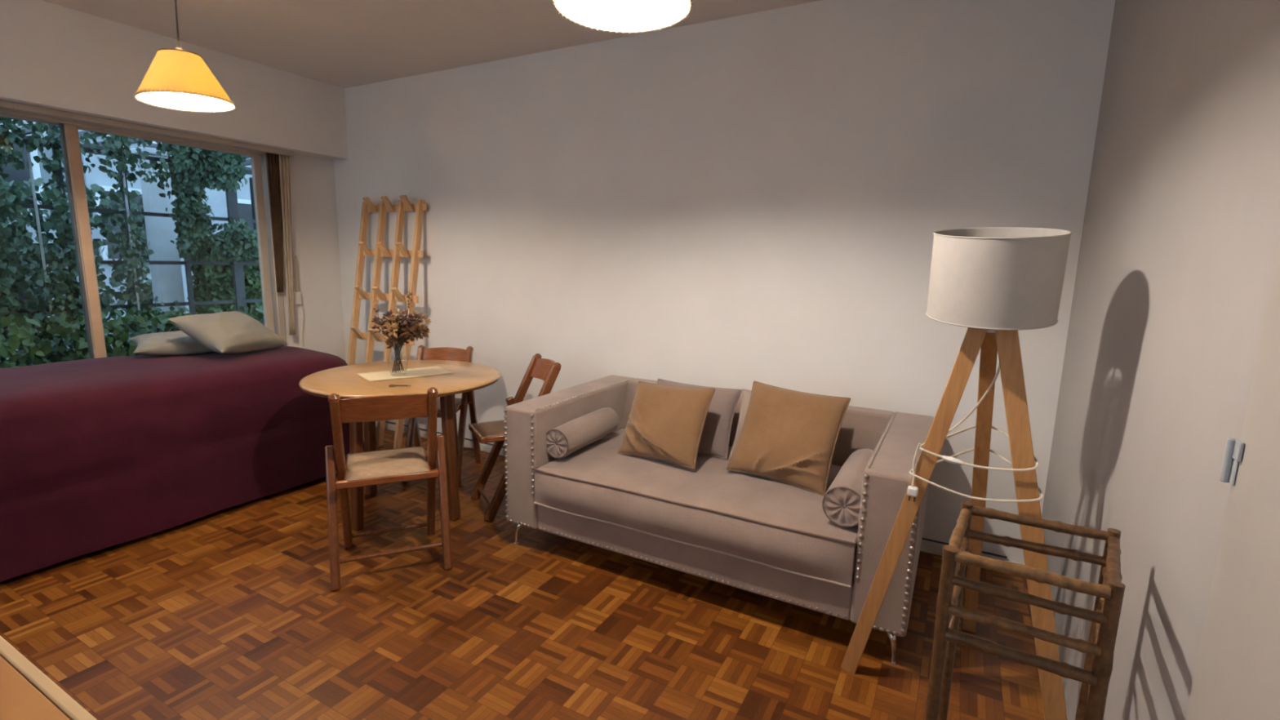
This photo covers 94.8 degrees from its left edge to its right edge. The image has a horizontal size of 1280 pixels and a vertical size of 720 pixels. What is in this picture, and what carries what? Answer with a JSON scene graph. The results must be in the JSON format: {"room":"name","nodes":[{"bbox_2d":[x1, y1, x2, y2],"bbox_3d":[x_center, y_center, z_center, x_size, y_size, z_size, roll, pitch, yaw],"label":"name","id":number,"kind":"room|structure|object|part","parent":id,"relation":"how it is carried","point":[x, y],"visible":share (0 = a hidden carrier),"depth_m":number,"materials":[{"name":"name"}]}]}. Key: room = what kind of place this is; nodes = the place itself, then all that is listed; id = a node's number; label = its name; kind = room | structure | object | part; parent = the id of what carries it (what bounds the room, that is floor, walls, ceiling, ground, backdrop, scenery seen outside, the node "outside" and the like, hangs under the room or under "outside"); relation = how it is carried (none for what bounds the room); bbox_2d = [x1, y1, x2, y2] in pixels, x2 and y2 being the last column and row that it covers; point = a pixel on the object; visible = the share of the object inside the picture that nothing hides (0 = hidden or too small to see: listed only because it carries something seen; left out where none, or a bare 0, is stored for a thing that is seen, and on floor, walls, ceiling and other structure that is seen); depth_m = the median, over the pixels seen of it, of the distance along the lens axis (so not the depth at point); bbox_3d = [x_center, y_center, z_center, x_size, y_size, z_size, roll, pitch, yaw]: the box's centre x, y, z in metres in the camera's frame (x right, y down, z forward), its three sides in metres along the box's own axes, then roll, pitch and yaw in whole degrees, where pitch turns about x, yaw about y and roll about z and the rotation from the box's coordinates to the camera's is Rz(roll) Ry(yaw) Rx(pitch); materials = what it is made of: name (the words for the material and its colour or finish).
{"room":"studio apartment","nodes":[
{"label":"studio apartment","id":0,"kind":"room"},
{"bbox_2d":[283,153,345,360],"bbox_3d":[-3.857,-0.160,2.385,0.120,2.115,5.680,6,11,28],"label":"wall","id":1,"kind":"structure","parent":0,"point":[314,228],"depth_m":4.59,"materials":[{"name":"paint"}]},
{"bbox_2d":[0,109,287,358],"bbox_3d":[-3.417,-0.325,3.137,0.112,2.015,2.950,6,11,28],"label":"window","id":2,"kind":"structure","parent":1,"relation":"in","point":[273,300],"depth_m":3.46,"materials":[{"name":"paint"}]},
{"bbox_3d":[-3.519,-0.321,3.009,0.035,1.965,1.170,6,11,28],"label":"sash","id":3,"kind":"part","parent":2,"relation":"part of","materials":[{"name":"paint"}]},
{"bbox_3d":[-2.982,-0.455,3.888,0.035,1.965,1.055,6,11,28],"label":"sash","id":4,"kind":"part","parent":2,"relation":"part of","materials":[{"name":"paint"}]},
{"bbox_2d":[0,99,293,156],"bbox_3d":[-3.300,-1.295,2.952,0.100,0.034,3.100,6,11,28],"label":"trim","id":5,"kind":"structure","parent":1,"relation":"attached to","point":[4,105],"depth_m":3.46,"materials":[{"name":"paint"}]},
{"bbox_2d":[0,0,348,160],"bbox_3d":[-3.748,-1.447,2.127,0.300,0.515,5.680,6,11,28],"label":"wall","id":6,"kind":"structure","parent":1,"relation":"attached to","point":[54,56],"depth_m":3.36,"materials":[{"name":"paint"}]},
{"bbox_2d":[265,152,295,335],"bbox_3d":[-2.611,-0.831,4.321,0.044,1.300,0.158,6,11,28],"label":"curtain","id":7,"kind":"object","parent":1,"relation":"hanging from","point":[277,166],"visible":1,"depth_m":4.29,"materials":[{"name":"beige fabric"}]},
{"bbox_2d":[293,255,304,346],"bbox_3d":[-2.610,-0.443,4.491,0.033,0.700,0.061,6,11,28],"label":"blind winder","id":8,"kind":"object","parent":1,"relation":"attached to","point":[297,295],"visible":0.85,"depth_m":4.46,"materials":[{"name":"white plastic"}]},
{"bbox_3d":[-2.600,-0.263,4.540,0.025,0.330,0.016,6,11,28],"label":"cord","id":9,"kind":"part","parent":8,"relation":"part of","materials":[{"name":"white plastic"}]},
{"bbox_2d":[42,0,822,88],"bbox_3d":[-1.675,-1.518,0.970,5.170,0.100,5.880,6,11,28],"label":"ceiling","id":10,"kind":"structure","parent":0,"point":[340,43],"depth_m":3.28,"materials":[{"name":"paint"}]},
{"bbox_2d":[133,0,235,112],"bbox_3d":[-2.046,-1.450,2.622,0.369,0.595,0.369,6,11,28],"label":"pendant lamp","id":11,"kind":"object","parent":10,"relation":"hanging from","point":[178,78],"visible":1,"depth_m":2.59,"materials":[{"name":"fabric"}]},
{"bbox_3d":[-2.049,-1.556,2.602,0.018,0.340,0.007,-1,10,-16],"label":"cord","id":12,"kind":"part","parent":11,"relation":"part of","materials":[{"name":"black plastic"}]},
{"bbox_3d":[-2.051,-1.264,2.652,0.362,0.210,0.362,6,11,28],"label":"lamp shade","id":13,"kind":"part","parent":11,"relation":"part of","materials":[{"name":"yellow fabric"}]},
{"bbox_2d":[552,0,692,33],"bbox_3d":[-0.039,-1.224,1.511,0.369,0.584,0.369,6,11,28],"label":"pendant lamp","id":14,"kind":"object","parent":10,"relation":"hanging from","point":[629,16],"visible":1,"depth_m":1.69,"materials":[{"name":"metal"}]},
{"bbox_2d":[0,426,1044,719],"bbox_3d":[-1.738,1.174,1.418,5.170,0.100,5.880,6,11,28],"label":"floor","id":15,"kind":"structure","parent":0,"point":[232,613],"depth_m":2.21,"materials":[{"name":"wood"}]},
{"bbox_2d":[0,635,97,719],"bbox_3d":[-1.301,0.868,0.755,1.720,0.741,0.730,6,11,28],"label":"desk","id":16,"kind":"object","parent":15,"relation":"on","point":[26,693],"visible":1,"depth_m":0.85,"materials":[{"name":"beige wood"}]},
{"bbox_2d":[0,346,364,582],"bbox_3d":[-2.711,0.399,3.263,1.136,0.778,2.055,6,11,28],"label":"bed","id":17,"kind":"object","parent":15,"relation":"on","point":[100,453],"visible":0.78,"depth_m":2.85,"materials":[{"name":"red fabric"}]},
{"bbox_2d":[128,330,214,355],"bbox_3d":[-2.777,-0.108,3.560,0.460,0.134,0.378,-7,13,-42],"label":"pillow","id":18,"kind":"object","parent":17,"relation":"on","point":[175,343],"visible":0.7,"depth_m":3.43,"materials":[{"name":"grey fabric"}]},
{"bbox_2d":[167,311,288,354],"bbox_3d":[-2.471,-0.166,3.567,0.336,0.236,0.528,3,10,8],"label":"pillow","id":19,"kind":"object","parent":17,"relation":"on","point":[233,331],"visible":1,"depth_m":3.44,"materials":[{"name":"grey fabric"}]},
{"bbox_2d":[346,195,427,448],"bbox_3d":[-1.898,-0.284,4.344,0.659,1.814,0.346,6,11,28],"label":"peg rack","id":20,"kind":"object","parent":15,"relation":"on","point":[385,206],"visible":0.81,"depth_m":4.32,"materials":[{"name":"brown wood"}]},
{"bbox_3d":[-1.903,-0.161,4.358,0.657,0.052,0.014,6,11,28],"label":"cross rail","id":21,"kind":"part","parent":20,"relation":"part of","materials":[{"name":"brown wood"}]},
{"bbox_3d":[-1.872,-0.464,4.353,0.657,0.052,0.014,6,11,28],"label":"cross rail","id":22,"kind":"part","parent":20,"relation":"part of","materials":[{"name":"brown wood"}]},
{"bbox_3d":[-1.839,-0.786,4.347,0.657,0.052,0.014,6,11,28],"label":"cross rail","id":23,"kind":"part","parent":20,"relation":"part of","materials":[{"name":"brown wood"}]},
{"bbox_3d":[-1.804,-1.119,4.341,0.657,0.052,0.014,6,11,28],"label":"cross rail","id":24,"kind":"part","parent":20,"relation":"part of","materials":[{"name":"brown wood"}]},
{"bbox_2d":[324,386,452,591],"bbox_3d":[-1.139,0.510,2.663,0.485,0.842,0.448,-3,10,-24],"label":"folding chair","id":25,"kind":"object","parent":15,"relation":"on","point":[407,464],"visible":1,"depth_m":2.53,"materials":[{"name":"brown wood"}]},
{"bbox_3d":[-1.299,0.663,2.490,0.036,0.583,0.214,-3,10,-24],"label":"leg","id":26,"kind":"part","parent":25,"relation":"part of","materials":[{"name":"brown wood"}]},
{"bbox_3d":[-1.311,0.523,2.592,0.036,0.832,0.425,-3,10,-24],"label":"post","id":27,"kind":"part","parent":25,"relation":"part of","materials":[{"name":"brown wood"}]},
{"bbox_3d":[-1.150,0.480,2.683,0.405,0.030,0.395,-3,10,-24],"label":"seat frame","id":28,"kind":"part","parent":25,"relation":"part of","materials":[{"name":"brown wood"}]},
{"bbox_3d":[-1.148,0.463,2.678,0.329,0.020,0.370,-3,10,-24],"label":"seat","id":29,"kind":"part","parent":25,"relation":"part of","materials":[{"name":"fabric"}]},
{"bbox_3d":[-0.972,0.506,2.746,0.036,0.832,0.425,-3,10,-24],"label":"post","id":30,"kind":"part","parent":25,"relation":"part of","materials":[{"name":"brown wood"}]},
{"bbox_3d":[-0.891,0.642,2.675,0.036,0.583,0.214,-3,10,-24],"label":"leg","id":31,"kind":"part","parent":25,"relation":"part of","materials":[{"name":"brown wood"}]},
{"bbox_2d":[298,360,500,530],"bbox_3d":[-1.277,0.450,3.243,0.998,0.751,0.998,5,10,20],"label":"dining table","id":32,"kind":"object","parent":15,"relation":"on","point":[344,381],"visible":0.79,"depth_m":3.06,"materials":[{"name":"brown wood"}]},
{"bbox_3d":[-1.430,0.507,2.970,0.052,0.722,0.080,6,11,28],"label":"leg","id":33,"kind":"part","parent":32,"relation":"part of","materials":[{"name":"brown wood"}]},
{"bbox_3d":[-1.556,0.433,3.395,0.080,0.722,0.052,6,11,28],"label":"leg","id":34,"kind":"part","parent":32,"relation":"part of","materials":[{"name":"brown wood"}]},
{"bbox_2d":[388,384,410,386],"bbox_3d":[-1.181,0.126,2.890,0.103,0.007,0.030,0,10,-7],"label":"bottle opener","id":35,"kind":"object","parent":32,"relation":"on","point":[389,385],"visible":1,"depth_m":2.89,"materials":[{"name":"metal"}]},
{"bbox_2d":[355,365,453,381],"bbox_3d":[-1.276,0.072,3.208,0.440,0.003,0.250,-6,12,-39],"label":"table runner","id":36,"kind":"object","parent":32,"relation":"on","point":[428,371],"visible":0.98,"depth_m":3.19,"materials":[{"name":"beige fabric"}]},
{"bbox_3d":[-1.290,-0.001,3.135,0.100,0.165,0.100,6,11,28],"label":"vase","id":37,"kind":"object","parent":36,"relation":"on","visible":0},
{"bbox_2d":[370,290,431,373],"bbox_3d":[-1.261,-0.152,3.120,0.342,0.435,0.258,6,11,28],"label":"dried flowers","id":38,"kind":"object","parent":37,"relation":"in","point":[401,330],"visible":1,"depth_m":3.08,"materials":[{"name":"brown plant"}]},
{"bbox_3d":[-0.999,0.496,3.096,0.080,0.722,0.052,6,11,28],"label":"leg","id":39,"kind":"part","parent":32,"relation":"part of","materials":[{"name":"brown wood"}]},
{"bbox_3d":[-1.125,0.422,3.521,0.052,0.722,0.080,6,11,28],"label":"leg","id":40,"kind":"part","parent":32,"relation":"part of","materials":[{"name":"brown wood"}]},
{"bbox_2d":[401,345,481,482],"bbox_3d":[-1.292,0.336,3.777,0.430,0.813,0.448,1,9,-1],"label":"folding chair","id":41,"kind":"object","parent":15,"relation":"on","point":[413,435],"visible":0.37,"depth_m":3.86,"materials":[{"name":"brown wood"}]},
{"bbox_3d":[-1.451,0.339,3.768,0.036,0.802,0.425,1,9,-1],"label":"post","id":42,"kind":"part","parent":41,"relation":"part of","materials":[{"name":"brown wood"}]},
{"bbox_3d":[-1.494,0.424,3.902,0.036,0.583,0.214,1,9,-1],"label":"leg","id":43,"kind":"part","parent":41,"relation":"part of","materials":[{"name":"brown wood"}]},
{"bbox_3d":[-1.290,0.300,3.744,0.350,0.030,0.395,1,9,-1],"label":"seat frame","id":44,"kind":"part","parent":41,"relation":"part of","materials":[{"name":"brown wood"}]},
{"bbox_3d":[-1.290,0.283,3.743,0.274,0.019,0.370,1,9,-1],"label":"seat","id":45,"kind":"part","parent":41,"relation":"part of","materials":[{"name":"brown wood"}]},
{"bbox_3d":[-1.133,0.345,3.776,0.036,0.802,0.425,1,9,-1],"label":"post","id":46,"kind":"part","parent":41,"relation":"part of","materials":[{"name":"brown wood"}]},
{"bbox_3d":[-1.100,0.431,3.912,0.036,0.583,0.214,1,9,-1],"label":"leg","id":47,"kind":"part","parent":41,"relation":"part of","materials":[{"name":"brown wood"}]},
{"bbox_2d":[468,353,561,521],"bbox_3d":[-0.703,0.413,3.308,0.448,0.842,0.440,-4,11,-28],"label":"folding chair","id":48,"kind":"object","parent":15,"relation":"on","point":[546,370],"visible":0.61,"depth_m":3.32,"materials":[{"name":"brown wood"}]},
{"bbox_3d":[-0.726,0.389,3.292,0.395,0.030,0.360,-4,11,-28],"label":"seat frame","id":49,"kind":"part","parent":48,"relation":"part of","materials":[{"name":"brown wood"}]},
{"bbox_3d":[-0.723,0.371,3.290,0.370,0.020,0.284,-4,11,-28],"label":"seat","id":50,"kind":"part","parent":48,"relation":"part of","materials":[{"name":"brown leather"}]},
{"bbox_3d":[-0.784,0.393,3.450,0.425,0.832,0.036,-4,11,-28],"label":"post","id":51,"kind":"part","parent":48,"relation":"part of","materials":[{"name":"brown wood"}]},
{"bbox_3d":[-0.700,0.499,3.558,0.214,0.583,0.036,-4,11,-28],"label":"leg","id":52,"kind":"part","parent":48,"relation":"part of","materials":[{"name":"brown wood"}]},
{"bbox_2d":[503,374,933,665],"bbox_3d":[0.354,0.585,2.794,1.780,0.706,1.010,6,11,28],"label":"sofa","id":53,"kind":"object","parent":15,"relation":"on","point":[765,536],"visible":0.83,"depth_m":2.42,"materials":[{"name":"beige fabric"}]},
{"bbox_3d":[-0.566,0.837,2.886,0.102,0.137,0.032,0,10,-8],"label":"leg","id":54,"kind":"part","parent":53,"relation":"part of","materials":[{"name":"silver metal"}]},
{"bbox_3d":[-0.333,0.444,3.179,0.185,0.575,0.965,6,11,28],"label":"arm","id":55,"kind":"part","parent":53,"relation":"part of","materials":[{"name":"beige fabric"}]},
{"bbox_2d":[546,407,618,458],"bbox_3d":[-0.280,0.354,2.952,0.146,0.150,0.493,6,11,28],"label":"bolster","id":56,"kind":"object","parent":53,"relation":"on","point":[573,435],"visible":1,"depth_m":2.83,"materials":[{"name":"beige fabric"}]},
{"bbox_2d":[617,381,715,469],"bbox_3d":[0.111,0.298,2.793,0.455,0.362,0.253,8,11,34],"label":"cushion","id":57,"kind":"object","parent":53,"relation":"on","point":[665,423],"visible":1,"depth_m":2.73,"materials":[{"name":"beige fabric"}]},
{"bbox_2d":[533,428,858,586],"bbox_3d":[0.313,0.587,2.717,1.402,0.187,0.838,6,11,28],"label":"seat cushion","id":58,"kind":"object","parent":53,"relation":"on","point":[710,506],"depth_m":2.40,"materials":[{"name":"beige fabric"}]},
{"bbox_2d":[657,378,741,459],"bbox_3d":[0.257,0.288,2.976,0.466,0.318,0.195,7,11,29],"label":"cushion","id":59,"kind":"object","parent":53,"relation":"on","point":[715,436],"visible":0.46,"depth_m":2.86,"materials":[{"name":"grey fabric"}]},
{"bbox_3d":[0.554,0.471,3.144,1.430,0.575,0.180,6,11,28],"label":"backrest","id":60,"kind":"part","parent":53,"relation":"part of","materials":[{"name":"beige fabric"}]},
{"bbox_2d":[728,388,828,478],"bbox_3d":[0.670,0.333,2.756,0.466,0.323,0.186,6,11,28],"label":"cushion","id":61,"kind":"object","parent":53,"relation":"on","point":[745,393],"visible":0.16,"depth_m":2.83,"materials":[{"name":"beige fabric"}]},
{"bbox_2d":[726,381,850,496],"bbox_3d":[0.641,0.331,2.589,0.451,0.393,0.274,9,12,38],"label":"cushion","id":62,"kind":"object","parent":53,"relation":"on","point":[786,436],"visible":1,"depth_m":2.53,"materials":[{"name":"beige fabric"}]},
{"bbox_2d":[822,448,873,527],"bbox_3d":[0.856,0.490,2.330,0.160,0.163,0.518,6,11,28],"label":"bolster","id":63,"kind":"object","parent":53,"relation":"on","point":[841,504],"visible":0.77,"depth_m":2.13,"materials":[{"name":"beige fabric"}]},
{"bbox_3d":[0.882,0.999,2.110,0.032,0.137,0.102,-3,10,-24],"label":"leg","id":64,"kind":"part","parent":53,"relation":"part of","materials":[{"name":"silver metal"}]},
{"bbox_3d":[1.066,0.602,2.429,0.185,0.575,0.965,6,11,28],"label":"arm","id":65,"kind":"part","parent":53,"relation":"part of","materials":[{"name":"beige fabric"}]},
{"bbox_2d":[840,226,1071,719],"bbox_3d":[0.998,0.346,1.890,0.574,1.514,0.660,2,10,6],"label":"floor lamp","id":66,"kind":"object","parent":15,"relation":"on","point":[994,282],"visible":1,"depth_m":1.67,"materials":[{"name":"white fabric"}]},
{"bbox_3d":[0.851,0.491,1.876,0.317,1.225,0.026,7,11,30],"label":"leg","id":67,"kind":"part","parent":66,"relation":"part of","materials":[{"name":"brown wood"}]},
{"bbox_2d":[942,455,963,464],"bbox_3d":[0.930,0.298,1.752,0.055,0.019,0.024,8,12,36],"label":"switch","id":68,"kind":"object","parent":66,"relation":"attached to","point":[952,460],"depth_m":1.74,"materials":[{"name":"white plastic"}]},
{"bbox_3d":[1.050,0.154,1.822,0.346,0.476,0.329,6,11,28],"label":"power cord","id":69,"kind":"part","parent":66,"relation":"part of","materials":[{"name":"white plastic"}]},
{"bbox_3d":[1.162,0.474,2.022,0.046,1.224,0.457,9,12,37],"label":"leg","id":70,"kind":"part","parent":66,"relation":"part of","materials":[{"name":"brown wood"}]},
{"bbox_2d":[986,328,997,333],"bbox_3d":[1.025,-0.123,1.710,0.052,0.084,0.054,6,11,28],"label":"socket","id":71,"kind":"object","parent":66,"relation":"attached to","point":[988,331],"depth_m":1.69,"materials":[{"name":"white plastic"}]},
{"bbox_3d":[1.005,-0.241,1.673,0.326,0.280,0.356,6,11,28],"label":"lamp shade","id":72,"kind":"part","parent":66,"relation":"part of","materials":[{"name":"white fabric"}]},
{"bbox_3d":[1.122,0.530,1.678,0.039,1.227,0.329,-8,13,-43],"label":"leg","id":73,"kind":"part","parent":66,"relation":"part of","materials":[{"name":"brown wood"}]},
{"bbox_2d":[924,501,1125,719],"bbox_3d":[0.809,0.781,1.285,0.336,0.835,0.304,6,11,28],"label":"stand","id":74,"kind":"object","parent":15,"relation":"on","point":[1095,677],"visible":1,"depth_m":1.16,"materials":[{"name":"brown wood"}]},
{"bbox_3d":[0.614,0.786,1.248,0.031,0.828,0.031,6,11,28],"label":"post","id":75,"kind":"part","parent":74,"relation":"part of","materials":[{"name":"brown wood"}]},
{"bbox_3d":[0.764,0.751,1.460,0.029,0.835,0.031,6,11,28],"label":"post","id":76,"kind":"part","parent":74,"relation":"part of","materials":[{"name":"brown wood"}]},
{"bbox_3d":[0.694,0.542,1.316,0.026,0.026,0.250,8,11,34],"label":"rail","id":77,"kind":"part","parent":74,"relation":"part of","materials":[{"name":"brown wood"}]},
{"bbox_3d":[0.699,0.375,1.288,0.025,0.025,0.251,8,11,34],"label":"rail","id":78,"kind":"part","parent":74,"relation":"part of","materials":[{"name":"brown wood"}]},
{"bbox_3d":[0.697,0.444,1.300,0.026,0.027,0.250,8,11,35],"label":"rail","id":79,"kind":"part","parent":74,"relation":"part of","materials":[{"name":"brown wood"}]},
{"bbox_3d":[0.729,0.572,1.140,0.246,0.027,0.027,7,11,31],"label":"rail","id":80,"kind":"part","parent":74,"relation":"part of","materials":[{"name":"brown wood"}]},
{"bbox_3d":[0.731,0.516,1.131,0.246,0.023,0.023,7,11,30],"label":"rail","id":81,"kind":"part","parent":74,"relation":"part of","materials":[{"name":"brown wood"}]},
{"bbox_3d":[0.732,0.454,1.121,0.246,0.023,0.024,7,11,30],"label":"rail","id":82,"kind":"part","parent":74,"relation":"part of","materials":[{"name":"brown wood"}]},
{"bbox_3d":[0.734,0.402,1.113,0.246,0.028,0.028,7,11,30],"label":"rail","id":83,"kind":"part","parent":74,"relation":"part of","materials":[{"name":"brown wood"}]},
{"bbox_3d":[0.894,0.424,1.339,0.262,0.026,0.026,6,11,27],"label":"rail","id":84,"kind":"part","parent":74,"relation":"part of","materials":[{"name":"brown wood"}]},
{"bbox_3d":[0.895,0.367,1.329,0.262,0.027,0.027,6,11,28],"label":"rail","id":85,"kind":"part","parent":74,"relation":"part of","materials":[{"name":"brown wood"}]},
{"bbox_3d":[0.928,0.569,1.187,0.025,0.026,0.266,9,12,38],"label":"rail","id":86,"kind":"part","parent":74,"relation":"part of","materials":[{"name":"brown wood"}]},
{"bbox_3d":[1.008,0.778,1.332,0.031,0.835,0.031,6,11,28],"label":"post","id":87,"kind":"part","parent":74,"relation":"part of","materials":[{"name":"brown wood"}]},
{"bbox_3d":[0.930,0.470,1.171,0.026,0.027,0.266,9,12,38],"label":"rail","id":88,"kind":"part","parent":74,"relation":"part of","materials":[{"name":"brown wood"}]},
{"bbox_3d":[0.838,0.810,1.116,0.030,0.835,0.030,6,11,28],"label":"post","id":89,"kind":"part","parent":74,"relation":"part of","materials":[{"name":"brown wood"}]},
{"bbox_3d":[0.932,0.402,1.159,0.025,0.025,0.265,9,12,37],"label":"rail","id":90,"kind":"part","parent":74,"relation":"part of","materials":[{"name":"brown wood"}]},
{"bbox_2d":[333,0,1115,563],"bbox_3d":[-0.320,-0.557,3.700,5.170,2.630,0.100,6,11,28],"label":"wall","id":91,"kind":"structure","parent":0,"point":[735,202],"depth_m":3.10,"materials":[{"name":"paint"}]},
{"bbox_2d":[375,421,1024,564],"bbox_3d":[-0.333,0.727,3.840,4.870,0.050,0.012,6,11,28],"label":"baseboard","id":92,"kind":"structure","parent":91,"relation":"attached to","point":[931,548],"depth_m":4.18,"materials":[{"name":"paint"}]},
{"bbox_2d":[385,420,1007,558],"bbox_3d":[-0.268,0.696,3.795,4.500,0.010,0.010,6,11,28],"label":"cable","id":93,"kind":"object","parent":92,"relation":"on","point":[925,539],"visible":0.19,"depth_m":2.88,"materials":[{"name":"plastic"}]},
{"bbox_2d":[1041,0,1279,719],"bbox_3d":[0.517,0.077,0.003,0.100,2.630,5.680,6,11,28],"label":"wall","id":94,"kind":"structure","parent":0,"point":[1180,238],"depth_m":1.32,"materials":[{"name":"paint"}]},
{"bbox_2d":[1064,697,1070,719],"bbox_3d":[0.436,1.345,0.235,0.012,0.050,5.668,6,11,28],"label":"baseboard","id":95,"kind":"structure","parent":94,"relation":"attached to","point":[1068,716],"depth_m":1.80,"materials":[{"name":"paint"}]},
{"bbox_2d":[1185,240,1279,719],"bbox_3d":[0.570,0.129,0.246,0.025,2.450,1.540,6,11,28],"label":"door","id":96,"kind":"structure","parent":94,"relation":"in","point":[1237,675],"depth_m":0.85,"materials":[{"name":"paint"}]},
{"label":"outside","id":97,"kind":"structure","parent":0,"visible":0},
{"bbox_3d":[-7.258,0.244,6.358,9.340,0.100,20.000,6,11,28],"label":"ground","id":98,"kind":"structure","parent":97,"visible":0},
{"bbox_2d":[0,129,105,361],"bbox_3d":[-8.492,-0.702,3.494,0.880,2.650,8.100,6,11,28],"label":"building","id":99,"kind":"structure","parent":98,"relation":"on","point":[38,171],"depth_m":6.37,"materials":[{"name":"white paint"}]},
{"bbox_2d":[0,177,177,364],"bbox_3d":[-5.341,-0.349,4.053,0.323,2.004,4.051,6,11,28],"label":"ivy","id":100,"kind":"object","parent":98,"relation":"on","point":[100,221],"visible":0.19,"depth_m":4.95,"materials":[{"name":"green plant"}]},
{"bbox_2d":[0,116,186,368],"bbox_3d":[-4.430,-0.411,3.367,0.230,2.324,3.148,6,11,28],"label":"ivy","id":101,"kind":"object","parent":98,"relation":"on","point":[8,240],"visible":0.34,"depth_m":4.06,"materials":[{"name":"green plant"}]},
{"bbox_2d":[0,118,252,312],"bbox_3d":[-4.498,-0.602,4.298,2.150,2.370,4.900,6,11,28],"label":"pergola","id":102,"kind":"object","parent":98,"relation":"on","point":[247,162],"visible":0.04,"depth_m":5.21,"materials":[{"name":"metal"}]},
{"bbox_3d":[-3.562,-0.675,5.233,0.060,2.250,0.060,6,11,28],"label":"post","id":103,"kind":"part","parent":102,"relation":"part of","materials":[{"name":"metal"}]},
{"bbox_2d":[0,119,253,345],"bbox_3d":[-6.647,-3.253,11.306,1.070,5.200,7.900,6,11,28],"label":"building","id":104,"kind":"structure","parent":98,"relation":"on","point":[217,199],"depth_m":8.77,"materials":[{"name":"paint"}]},
{"bbox_2d":[0,124,262,360],"bbox_3d":[-4.272,-0.434,3.717,0.058,2.240,3.996,6,11,28],"label":"metal fence","id":105,"kind":"object","parent":98,"relation":"on","point":[191,304],"visible":0.15,"depth_m":4.43,"materials":[{"name":"metal"}]},
{"bbox_3d":[-4.077,-0.561,4.037,0.042,1.705,0.016,6,11,28],"label":"trellis rod","id":106,"kind":"part","parent":105,"relation":"part of","materials":[{"name":"white paint"}]},
{"bbox_3d":[-3.837,-0.628,4.471,0.042,1.705,0.016,6,11,28],"label":"trellis rod","id":107,"kind":"part","parent":105,"relation":"part of","materials":[{"name":"white paint"}]},
{"bbox_2d":[165,143,258,262],"bbox_3d":[-3.453,-1.316,4.918,0.182,1.005,0.773,6,11,28],"label":"ivy","id":108,"kind":"object","parent":105,"relation":"hanging from","point":[191,171],"visible":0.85,"depth_m":4.75,"materials":[{"name":"green plant"}]},
{"bbox_2d":[0,304,263,368],"bbox_3d":[-3.589,0.127,4.284,0.457,1.010,1.603,6,11,28],"label":"hedge","id":109,"kind":"object","parent":98,"relation":"on","point":[40,353],"visible":0.08,"depth_m":3.87,"materials":[{"name":"green plant"}]},
{"bbox_2d":[131,146,186,328],"bbox_3d":[-4.286,-0.719,5.339,0.220,2.270,0.240,6,11,28],"label":"pillar","id":110,"kind":"structure","parent":98,"relation":"on","point":[166,279],"depth_m":5.22,"materials":[{"name":"white paint"}]},
{"bbox_2d":[186,240,264,325],"bbox_3d":[-3.960,-0.396,5.718,0.475,1.565,0.583,6,11,28],"label":"hedge","id":111,"kind":"object","parent":98,"relation":"on","point":[212,282],"visible":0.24,"depth_m":5.50,"materials":[{"name":"green plant"}]},
{"bbox_2d":[248,177,264,324],"bbox_3d":[-3.781,-0.883,6.695,0.140,2.170,1.220,6,11,28],"label":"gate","id":112,"kind":"object","parent":98,"relation":"on","point":[251,182],"visible":0.08,"depth_m":6.10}
]}

